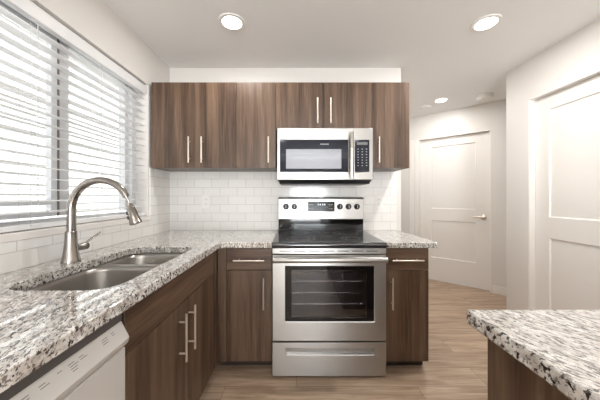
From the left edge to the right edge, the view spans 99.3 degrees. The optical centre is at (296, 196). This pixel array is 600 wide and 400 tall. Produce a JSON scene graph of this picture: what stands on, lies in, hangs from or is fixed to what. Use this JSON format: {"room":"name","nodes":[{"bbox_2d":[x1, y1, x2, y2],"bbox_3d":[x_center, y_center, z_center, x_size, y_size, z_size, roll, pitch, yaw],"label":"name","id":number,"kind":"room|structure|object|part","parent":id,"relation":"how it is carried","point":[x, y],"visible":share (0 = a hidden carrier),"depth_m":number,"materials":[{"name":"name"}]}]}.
{"room":"kitchen","nodes":[
{"label":"kitchen","id":0,"kind":"room"},
{"bbox_2d":[1,0,169,274],"bbox_3d":[-1.250,0.005,-1.135,0.150,2.399,7.230,0,0,0],"label":"wall","id":1,"kind":"structure","parent":0,"point":[95,22],"depth_m":1.75,"materials":[{"name":"white paint"}]},
{"bbox_2d":[0,1,150,242],"bbox_3d":[-1.243,-0.353,1.216,0.160,1.072,1.642,0,0,0],"label":"window","id":2,"kind":"structure","parent":1,"relation":"in","point":[5,237],"depth_m":1.38,"materials":[{"name":"white paint"}]},
{"bbox_3d":[-1.278,-0.370,0.900,0.030,0.938,0.891,0,0,0],"label":"sash","id":3,"kind":"part","parent":2,"relation":"part of","materials":[{"name":"white plastic"}]},
{"bbox_3d":[-1.299,-0.370,1.216,0.048,1.038,1.612,0,0,0],"label":"frame","id":4,"kind":"part","parent":2,"relation":"part of","materials":[{"name":"white plastic"}]},
{"bbox_2d":[0,0,146,232],"bbox_3d":[-1.210,-0.370,1.216,0.066,1.030,1.596,0,0,0],"label":"window blind","id":5,"kind":"object","parent":2,"relation":"attached to","point":[28,9],"visible":0.97,"depth_m":1.27,"materials":[{"name":"white plastic"}]},
{"bbox_3d":[-1.215,-0.355,1.140,0.056,0.980,0.002,0,0,0],"label":"ladder cord","id":6,"kind":"part","parent":5,"relation":"part of","materials":[{"name":"white fabric"}]},
{"bbox_3d":[-1.181,-0.362,1.190,0.004,0.867,0.053,0,0,0],"label":"pull cord","id":7,"kind":"part","parent":5,"relation":"part of","materials":[{"name":"grey plastic"}]},
{"bbox_3d":[-1.215,0.134,1.216,0.050,0.022,1.584,0,0,0],"label":"rail","id":8,"kind":"part","parent":5,"relation":"part of","materials":[{"name":"white plastic"}]},
{"bbox_3d":[-1.229,0.166,1.216,0.132,0.034,1.642,0,0,0],"label":"sill","id":9,"kind":"part","parent":2,"relation":"part of","materials":[{"name":"white paint"}]},
{"bbox_2d":[0,168,169,274],"bbox_3d":[-1.171,0.035,1.240,0.008,0.541,2.240,0,0,0],"label":"backsplash","id":10,"kind":"structure","parent":1,"relation":"attached to","point":[21,254],"depth_m":1.50,"materials":[{"name":"tile"}]},
{"bbox_2d":[170,68,400,326],"bbox_3d":[-0.104,0.005,2.420,2.142,2.399,0.120,0,0,0],"label":"wall","id":11,"kind":"structure","parent":0,"point":[176,74],"depth_m":2.36,"materials":[{"name":"white paint"}]},
{"bbox_2d":[152,82,243,171],"bbox_3d":[-0.819,-0.572,2.177,0.674,0.682,0.365,0,0,0],"label":"upper cabinet","id":12,"kind":"object","parent":11,"relation":"attached to","point":[194,123],"visible":0.95,"depth_m":2.03,"materials":[{"name":"brown wood"}]},
{"bbox_3d":[-0.982,-0.572,2.040,0.345,0.682,0.020,0,0,0],"label":"door","id":13,"kind":"part","parent":12,"relation":"part of","materials":[{"name":"brown wood"}]},
{"bbox_3d":[-0.748,-0.372,2.012,0.011,0.205,0.036,0,0,0],"label":"handle","id":14,"kind":"part","parent":12,"relation":"part of","materials":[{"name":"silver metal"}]},
{"bbox_3d":[-0.645,-0.572,2.040,0.324,0.682,0.020,0,0,0],"label":"door","id":15,"kind":"part","parent":12,"relation":"part of","materials":[{"name":"brown wood"}]},
{"bbox_2d":[236,82,276,171],"bbox_3d":[-0.323,-0.572,2.177,0.317,0.682,0.365,0,0,0],"label":"upper cabinet","id":16,"kind":"object","parent":11,"relation":"attached to","point":[256,133],"visible":0.92,"depth_m":2.03,"materials":[{"name":"brown wood"}]},
{"bbox_2d":[170,171,396,229],"bbox_3d":[-0.121,0.025,2.356,2.092,0.561,0.008,0,0,0],"label":"backsplash","id":17,"kind":"structure","parent":11,"relation":"attached to","point":[238,200],"depth_m":2.35,"materials":[{"name":"tile"}]},
{"bbox_2d":[202,196,209,207],"bbox_3d":[-0.835,0.046,2.348,0.070,0.114,0.008,0,0,0],"label":"wall outlet","id":18,"kind":"object","parent":17,"relation":"attached to","point":[205,199],"visible":1,"depth_m":2.35,"materials":[{"name":"white plastic"}]},
{"bbox_2d":[375,196,382,207],"bbox_3d":[0.759,0.046,2.348,0.070,0.114,0.008,0,0,0],"label":"wall outlet","id":19,"kind":"object","parent":17,"relation":"attached to","point":[378,199],"visible":1,"depth_m":2.35,"materials":[{"name":"white plastic"}]},
{"bbox_2d":[276,82,371,130],"bbox_3d":[0.217,-0.728,2.177,0.764,0.370,0.365,0,0,0],"label":"upper cabinet","id":20,"kind":"object","parent":11,"relation":"attached to","point":[298,104],"visible":0.77,"depth_m":2.03,"materials":[{"name":"brown wood"}]},
{"bbox_3d":[0.026,-0.728,2.040,0.380,0.370,0.020,0,0,0],"label":"door","id":21,"kind":"part","parent":20,"relation":"part of","materials":[{"name":"brown wood"}]},
{"bbox_2d":[277,128,372,184],"bbox_3d":[0.223,-0.322,2.142,0.747,0.435,0.418,0,0,0],"label":"microwave","id":22,"kind":"object","parent":20,"relation":"attached to","point":[305,156],"visible":1,"depth_m":1.99,"materials":[{"name":"silver metal"}]},
{"bbox_3d":[0.423,-0.324,1.963,0.027,0.347,0.062,0,0,0],"label":"handle","id":23,"kind":"part","parent":22,"relation":"part of","materials":[{"name":"silver metal"}]},
{"bbox_3d":[0.522,-0.337,2.007,0.148,0.405,0.030,0,0,0],"label":"control panel","id":24,"kind":"part","parent":22,"relation":"part of","materials":[{"name":"silver metal"}]},
{"bbox_3d":[0.269,-0.680,2.012,0.011,0.200,0.036,0,0,0],"label":"handle","id":25,"kind":"part","parent":20,"relation":"part of","materials":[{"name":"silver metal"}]},
{"bbox_3d":[0.408,-0.728,2.040,0.380,0.370,0.020,0,0,0],"label":"door","id":26,"kind":"part","parent":20,"relation":"part of","materials":[{"name":"brown wood"}]},
{"bbox_2d":[372,82,408,171],"bbox_3d":[0.750,-0.572,2.177,0.301,0.682,0.365,0,0,0],"label":"upper cabinet","id":27,"kind":"object","parent":11,"relation":"attached to","point":[390,100],"visible":0.88,"depth_m":2.03,"materials":[{"name":"brown wood"}]},
{"bbox_2d":[103,0,599,117],"bbox_3d":[1.050,-1.254,0.000,5.100,0.120,10.400,0,0,0],"label":"ceiling","id":28,"kind":"structure","parent":0,"point":[435,48],"depth_m":1.90,"materials":[{"name":"white paint"}]},
{"bbox_2d":[219,13,244,30],"bbox_3d":[-0.440,-1.190,1.740,0.177,0.009,0.177,0,0,0],"label":"recessed light","id":29,"kind":"object","parent":28,"relation":"in","point":[229,21],"visible":1,"depth_m":1.73,"materials":[{"name":"white plastic"}]},
{"bbox_2d":[420,105,431,109],"bbox_3d":[1.718,-1.183,3.383,0.149,0.022,0.150,0,0,0],"label":"ceiling disc","id":30,"kind":"object","parent":28,"relation":"attached to","point":[425,107],"visible":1,"depth_m":3.35,"materials":[{"name":"white plastic"}]},
{"bbox_2d":[433,97,448,102],"bbox_3d":[1.780,-1.190,3.140,0.166,0.009,0.166,0,0,0],"label":"recessed light","id":31,"kind":"object","parent":28,"relation":"in","point":[444,99],"visible":1,"depth_m":3.13,"materials":[{"name":"white plastic"}]},
{"bbox_2d":[475,92,493,101],"bbox_3d":[2.210,-1.167,3.000,0.176,0.054,0.176,0,0,0],"label":"smoke detector","id":32,"kind":"object","parent":28,"relation":"attached to","point":[482,97],"visible":1,"depth_m":2.96,"materials":[{"name":"white plastic"}]},
{"bbox_2d":[470,14,501,31],"bbox_3d":[1.300,-1.190,1.750,0.177,0.009,0.177,0,0,0],"label":"recessed light","id":33,"kind":"object","parent":28,"relation":"in","point":[487,22],"visible":1,"depth_m":1.74,"materials":[{"name":"white plastic"}]},
{"bbox_2d":[199,279,505,399],"bbox_3d":[1.050,1.265,0.000,5.100,0.120,10.400,0,0,0],"label":"floor","id":34,"kind":"structure","parent":0,"point":[456,367],"depth_m":1.70,"materials":[{"name":"wood"}]},
{"bbox_2d":[0,313,128,399],"bbox_3d":[-0.822,0.775,0.492,0.607,0.860,0.605,0,0,0],"label":"dishwasher","id":35,"kind":"object","parent":34,"relation":"on","point":[93,368],"visible":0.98,"depth_m":0.65,"materials":[{"name":"grey plastic"}]},
{"bbox_3d":[-0.553,0.784,0.492,0.044,0.641,0.601,0,0,0],"label":"door","id":36,"kind":"part","parent":35,"relation":"part of","materials":[{"name":"grey plastic"}]},
{"bbox_2d":[27,250,216,399],"bbox_3d":[-0.834,0.775,1.272,0.663,0.860,0.944,0,0,0],"label":"base cabinet","id":37,"kind":"object","parent":34,"relation":"on","point":[171,346],"visible":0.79,"depth_m":1.14,"materials":[{"name":"brown wood"}]},
{"bbox_2d":[0,230,277,393],"bbox_3d":[-0.666,0.325,1.241,1.001,0.038,2.222,0,0,0],"label":"countertop","id":38,"kind":"structure","parent":37,"relation":"on","point":[36,327],"depth_m":0.80,"materials":[{"name":"stone"}]},
{"bbox_2d":[60,177,141,263],"bbox_3d":[-0.914,0.105,1.261,0.370,0.400,0.198,0,0,0],"label":"kitchen faucet","id":39,"kind":"object","parent":38,"relation":"on","point":[71,254],"visible":1,"depth_m":1.19,"materials":[{"name":"silver metal"}]},
{"bbox_3d":[-1.051,0.213,1.311,0.012,0.063,0.099,0,0,11],"label":"lever","id":40,"kind":"part","parent":39,"relation":"part of","materials":[{"name":"silver metal"}]},
{"bbox_3d":[-0.933,0.034,1.200,0.288,0.258,0.036,0,0,0],"label":"spout","id":41,"kind":"part","parent":39,"relation":"part of","materials":[{"name":"silver metal"}]},
{"bbox_2d":[26,253,182,290],"bbox_3d":[-0.805,0.446,1.202,0.440,0.202,0.787,0,0,0],"label":"sink","id":42,"kind":"object","parent":38,"relation":"in","point":[121,270],"visible":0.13,"depth_m":1.26,"materials":[{"name":"silver metal"}]},
{"bbox_3d":[-0.805,0.446,1.052,0.382,0.201,0.430,0,0,0],"label":"bowl","id":43,"kind":"part","parent":42,"relation":"part of","materials":[{"name":"silver metal"}]},
{"bbox_3d":[-0.805,0.431,1.435,0.382,0.171,0.263,0,0,0],"label":"bowl","id":44,"kind":"part","parent":42,"relation":"part of","materials":[{"name":"silver metal"}]},
{"bbox_3d":[-0.550,0.814,1.014,0.020,0.622,0.424,0,0,0],"label":"door","id":45,"kind":"part","parent":37,"relation":"part of","materials":[{"name":"brown wood"}]},
{"bbox_3d":[-0.550,0.423,1.231,0.020,0.151,0.858,0,0,0],"label":"panel","id":46,"kind":"part","parent":37,"relation":"part of","materials":[{"name":"brown wood"}]},
{"bbox_3d":[-0.521,0.650,1.177,0.038,0.220,0.012,0,0,0],"label":"handle","id":47,"kind":"part","parent":37,"relation":"part of","materials":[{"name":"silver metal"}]},
{"bbox_3d":[-0.521,0.650,1.278,0.038,0.220,0.012,0,0,0],"label":"handle","id":48,"kind":"part","parent":37,"relation":"part of","materials":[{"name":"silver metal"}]},
{"bbox_3d":[-0.550,0.814,1.444,0.020,0.622,0.430,0,0,0],"label":"door","id":49,"kind":"part","parent":37,"relation":"part of","materials":[{"name":"brown wood"}]},
{"bbox_3d":[-0.550,0.738,1.703,0.020,0.779,0.082,0,0,0],"label":"filler panel","id":50,"kind":"part","parent":37,"relation":"part of","materials":[{"name":"brown wood"}]},
{"bbox_2d":[218,248,272,364],"bbox_3d":[-0.353,0.775,2.033,0.370,0.860,0.647,0,0,0],"label":"base cabinet","id":51,"kind":"object","parent":34,"relation":"on","point":[244,274],"visible":0.8,"depth_m":1.75,"materials":[{"name":"brown wood"}]},
{"bbox_3d":[-0.509,0.738,1.755,0.059,0.779,0.020,0,0,0],"label":"filler panel","id":52,"kind":"part","parent":51,"relation":"part of","materials":[{"name":"brown wood"}]},
{"bbox_3d":[-0.323,0.429,1.727,0.210,0.011,0.036,0,0,0],"label":"handle","id":53,"kind":"part","parent":51,"relation":"part of","materials":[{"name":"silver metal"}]},
{"bbox_3d":[-0.323,0.424,1.755,0.307,0.149,0.020,0,0,0],"label":"drawer","id":54,"kind":"part","parent":51,"relation":"part of","materials":[{"name":"brown wood"}]},
{"bbox_3d":[-0.323,0.814,1.755,0.307,0.622,0.020,0,0,0],"label":"door","id":55,"kind":"part","parent":51,"relation":"part of","materials":[{"name":"brown wood"}]},
{"bbox_3d":[-0.223,0.652,1.727,0.011,0.215,0.036,0,0,0],"label":"handle","id":56,"kind":"part","parent":51,"relation":"part of","materials":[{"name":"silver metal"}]},
{"bbox_2d":[272,197,387,375],"bbox_3d":[0.218,0.604,1.980,0.762,1.203,0.720,0,0,0],"label":"oven range","id":57,"kind":"object","parent":34,"relation":"on","point":[329,273],"visible":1,"depth_m":1.70,"materials":[{"name":"grey metal"}]},
{"bbox_3d":[0.218,0.249,2.305,0.756,0.105,0.059,0,0,0],"label":"panel","id":58,"kind":"part","parent":57,"relation":"part of","materials":[{"name":"black glass"}]},
{"bbox_3d":[0.218,0.360,1.722,0.758,0.038,0.046,0,0,0],"label":"vent trim","id":59,"kind":"part","parent":57,"relation":"part of","materials":[{"name":"silver metal"}]},
{"bbox_3d":[0.218,1.080,1.718,0.758,0.225,0.047,0,0,0],"label":"storage drawer","id":60,"kind":"part","parent":57,"relation":"part of","materials":[{"name":"silver metal"}]},
{"bbox_2d":[272,231,386,247],"bbox_3d":[0.218,0.320,1.979,0.762,0.037,0.586,0,0,0],"label":"cooktop","id":61,"kind":"object","parent":57,"relation":"in","point":[283,239],"depth_m":1.77,"materials":[{"name":"black glass"}]},
{"bbox_2d":[272,254,387,340],"bbox_3d":[0.218,0.673,1.911,0.758,0.577,0.580,0,0,0],"label":"oven","id":62,"kind":"object","parent":57,"relation":"in","point":[316,297],"depth_m":1.70,"materials":[{"name":"silver metal"}]},
{"bbox_2d":[385,248,427,364],"bbox_3d":[0.754,0.775,2.033,0.302,0.860,0.647,0,0,0],"label":"base cabinet","id":63,"kind":"object","parent":34,"relation":"on","point":[406,341],"visible":0.66,"depth_m":1.75,"materials":[{"name":"brown wood"}]},
{"bbox_3d":[0.648,0.652,1.727,0.011,0.215,0.036,0,0,0],"label":"handle","id":64,"kind":"part","parent":63,"relation":"part of","materials":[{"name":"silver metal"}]},
{"bbox_2d":[363,230,436,247],"bbox_3d":[0.775,0.325,2.034,0.346,0.038,0.637,0,0,0],"label":"countertop","id":65,"kind":"structure","parent":63,"relation":"on","point":[393,238],"depth_m":1.84,"materials":[{"name":"stone"}]},
{"bbox_3d":[0.754,0.424,1.755,0.299,0.149,0.020,0,0,0],"label":"drawer","id":66,"kind":"part","parent":63,"relation":"part of","materials":[{"name":"brown wood"}]},
{"bbox_3d":[0.754,0.429,1.727,0.210,0.011,0.036,0,0,0],"label":"handle","id":67,"kind":"part","parent":63,"relation":"part of","materials":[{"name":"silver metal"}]},
{"bbox_2d":[488,339,570,399],"bbox_3d":[1.002,0.775,-0.098,0.997,0.860,1.540,0,0,0],"label":"base cabinet","id":68,"kind":"object","parent":34,"relation":"on","point":[508,378],"visible":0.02,"depth_m":0.59,"materials":[{"name":"brown wood"}]},
{"bbox_2d":[467,310,599,399],"bbox_3d":[1.006,0.325,-0.102,1.087,0.038,1.597,0,0,0],"label":"countertop","id":69,"kind":"structure","parent":68,"relation":"on","point":[562,347],"depth_m":0.55,"materials":[{"name":"stone"}]},
{"bbox_2d":[401,99,505,292],"bbox_3d":[2.153,0.005,3.547,3.150,2.399,0.120,0,0,42],"label":"wall","id":70,"kind":"structure","parent":0,"point":[490,115],"depth_m":3.20,"materials":[{"name":"white paint"}]},
{"bbox_2d":[410,140,413,234],"bbox_3d":[1.733,0.176,3.838,0.053,2.058,0.010,0,0,42],"label":"trim","id":71,"kind":"structure","parent":70,"relation":"attached to","point":[411,141],"depth_m":3.83,"materials":[{"name":"white paint"}]},
{"bbox_2d":[414,140,417,235],"bbox_3d":[1.780,0.176,3.799,0.044,2.058,0.006,0,0,42],"label":"trim","id":72,"kind":"structure","parent":70,"relation":"attached to","point":[415,141],"depth_m":3.79,"materials":[{"name":"white paint"}]},
{"bbox_2d":[418,129,490,292],"bbox_3d":[2.160,0.176,3.534,0.863,2.058,0.127,0,0,42],"label":"door","id":73,"kind":"structure","parent":70,"relation":"in","point":[454,171],"depth_m":3.49,"materials":[{"name":"white paint"}]},
{"bbox_3d":[2.169,-0.278,3.545,0.539,0.885,0.035,0,0,42],"label":"panel","id":74,"kind":"part","parent":73,"relation":"part of","materials":[{"name":"white paint"}]},
{"bbox_3d":[2.169,0.604,3.545,0.539,0.533,0.035,0,0,42],"label":"panel","id":75,"kind":"part","parent":73,"relation":"part of","materials":[{"name":"white paint"}]},
{"bbox_3d":[2.369,0.260,3.300,0.146,0.062,0.059,0,0,42],"label":"handle","id":76,"kind":"part","parent":73,"relation":"part of","materials":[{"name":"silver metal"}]},
{"bbox_2d":[492,285,505,295],"bbox_3d":[2.734,1.155,2.935,0.768,0.100,0.015,0,0,42],"label":"baseboard","id":77,"kind":"structure","parent":70,"relation":"attached to","point":[498,290],"depth_m":3.14,"materials":[{"name":"white paint"}]},
{"bbox_2d":[506,18,599,309],"bbox_3d":[2.080,0.005,-1.147,0.120,2.399,7.205,0,0,0],"label":"wall","id":78,"kind":"structure","parent":0,"point":[577,55],"depth_m":2.28,"materials":[{"name":"white paint"}]},
{"bbox_2d":[528,69,599,309],"bbox_3d":[2.079,0.176,1.808,0.118,2.058,0.835,0,0,0],"label":"door","id":79,"kind":"structure","parent":78,"relation":"in","point":[564,120],"depth_m":1.98,"materials":[{"name":"white paint"}]},
{"bbox_3d":[2.088,-0.278,1.808,0.035,0.885,0.565,0,0,0],"label":"panel","id":80,"kind":"part","parent":79,"relation":"part of","materials":[{"name":"white paint"}]},
{"bbox_3d":[2.088,0.636,1.808,0.035,0.598,0.565,0,0,0],"label":"panel","id":81,"kind":"part","parent":79,"relation":"part of","materials":[{"name":"white paint"}]},
{"label":"outside","id":82,"kind":"structure","parent":0,"visible":0},
{"bbox_2d":[0,13,125,221],"bbox_3d":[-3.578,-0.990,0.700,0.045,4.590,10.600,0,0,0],"label":"window glass","id":83,"kind":"object","parent":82,"point":[5,157],"depth_m":3.59,"materials":[{"name":"glass"}]}
]}

